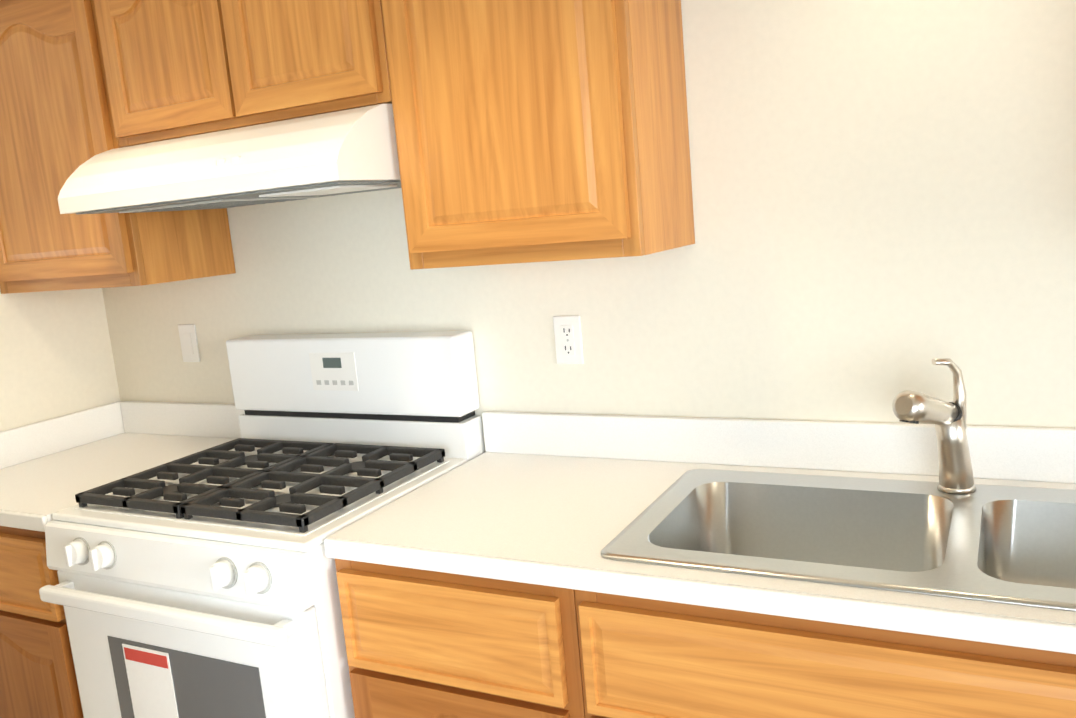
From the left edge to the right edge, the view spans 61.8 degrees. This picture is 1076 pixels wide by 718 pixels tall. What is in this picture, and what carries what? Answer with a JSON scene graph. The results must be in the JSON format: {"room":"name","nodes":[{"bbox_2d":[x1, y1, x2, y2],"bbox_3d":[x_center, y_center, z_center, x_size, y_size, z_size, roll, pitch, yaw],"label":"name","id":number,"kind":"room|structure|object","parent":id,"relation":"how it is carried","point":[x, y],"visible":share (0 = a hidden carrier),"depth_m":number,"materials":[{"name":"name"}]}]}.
{"room":"kitchen","nodes":[
{"label":"kitchen","id":0,"kind":"room"},
{"bbox_2d":[0,288,119,431],"bbox_3d":[-1.985,0.285,1.821,0.120,2.190,2.520,0,10,28],"label":"wall","id":1,"kind":"structure","parent":0,"point":[56,357],"depth_m":2.70,"materials":[{"name":"paint"}]},
{"bbox_2d":[102,0,1075,451],"bbox_3d":[-0.997,-0.167,2.724,10.300,2.620,0.120,0,10,28],"label":"wall","id":2,"kind":"structure","parent":0,"point":[884,200],"depth_m":1.83,"materials":[{"name":"paint"}]},
{"bbox_2d":[0,0,235,293],"bbox_3d":[-1.233,-0.598,2.490,0.586,0.784,0.342,0,10,28],"label":"upper cabinet","id":3,"kind":"object","parent":2,"relation":"attached to","point":[56,126],"visible":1,"depth_m":2.33,"materials":[{"name":"brown wood"}]},
{"bbox_2d":[178,324,199,361],"bbox_3d":[-1.050,-0.047,2.703,0.070,0.115,0.008,0,10,28],"label":"light switch","id":4,"kind":"object","parent":2,"relation":"attached to","point":[189,342],"visible":1,"depth_m":2.70,"materials":[{"name":"plastic"}]},
{"bbox_2d":[94,0,391,146],"bbox_3d":[-0.619,-0.770,2.131,0.834,0.439,0.342,0,10,28],"label":"upper cabinet","id":5,"kind":"object","parent":2,"relation":"attached to","point":[174,69],"visible":0.85,"depth_m":1.99,"materials":[{"name":"brown wood"}]},
{"bbox_2d":[58,104,400,214],"bbox_3d":[-0.632,-0.456,2.105,0.828,0.164,0.511,0,10,28],"label":"range hood","id":6,"kind":"object","parent":5,"relation":"attached to","point":[350,151],"visible":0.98,"depth_m":1.87,"materials":[{"name":"metal"}]},
{"bbox_2d":[381,0,694,269],"bbox_3d":[0.002,-0.602,1.839,0.534,0.784,0.342,0,10,28],"label":"upper cabinet","id":7,"kind":"object","parent":2,"relation":"attached to","point":[528,131],"visible":1,"depth_m":1.71,"materials":[{"name":"brown wood"}]},
{"bbox_2d":[553,315,583,363],"bbox_3d":[0.071,-0.044,2.114,0.070,0.115,0.008,0,10,28],"label":"electrical outlet","id":8,"kind":"object","parent":2,"relation":"attached to","point":[568,339],"visible":1,"depth_m":2.11,"materials":[{"name":"plastic"}]},
{"bbox_3d":[-1.933,1.569,0.936,10.300,0.060,4.720,0,10,28],"label":"floor","id":9,"kind":"structure","parent":0,"visible":0},
{"bbox_2d":[0,526,83,717],"bbox_3d":[-1.190,0.765,2.555,0.595,0.875,0.684,0,10,28],"label":"base cabinet","id":10,"kind":"object","parent":9,"relation":"on","point":[38,678],"visible":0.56,"depth_m":2.15,"materials":[{"name":"brown wood"}]},
{"bbox_2d":[39,331,484,717],"bbox_3d":[-0.612,0.598,2.179,0.759,1.222,0.746,0,10,28],"label":"stove","id":11,"kind":"object","parent":9,"relation":"on","point":[202,584],"visible":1,"depth_m":1.97,"materials":[{"name":"white metal"}]},
{"bbox_2d":[335,559,584,717],"bbox_3d":[0.003,0.756,1.958,0.516,0.875,0.628,0,10,28],"label":"base cabinet","id":12,"kind":"object","parent":9,"relation":"on","point":[419,643],"visible":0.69,"depth_m":1.63,"materials":[{"name":"brown wood"}]},
{"bbox_2d":[575,590,1075,717],"bbox_3d":[0.649,0.755,1.618,0.940,0.875,0.628,0,10,28],"label":"base cabinet","id":13,"kind":"object","parent":9,"relation":"on","point":[644,658],"visible":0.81,"depth_m":1.34,"materials":[{"name":"brown wood"}]},
{"bbox_2d":[0,401,1075,653],"bbox_3d":[0.157,0.261,1.740,3.742,0.140,0.687,0,10,28],"label":"countertop","id":14,"kind":"structure","parent":13,"relation":"on","point":[552,499],"depth_m":1.83,"materials":[{"name":"laminate"}]},
{"bbox_2d":[601,469,1075,610],"bbox_3d":[0.620,0.380,1.543,0.900,0.200,0.515,0,10,28],"label":"sink","id":15,"kind":"object","parent":14,"relation":"in","point":[1005,544],"visible":0.44,"depth_m":1.66,"materials":[{"name":"silver metal"}]},
{"bbox_2d":[893,358,975,493],"bbox_3d":[0.712,0.127,1.607,0.220,0.258,0.066,-13,12,-40],"label":"faucet","id":16,"kind":"object","parent":15,"relation":"on","point":[948,419],"visible":1,"depth_m":1.62,"materials":[{"name":"silver metal"}]}
]}

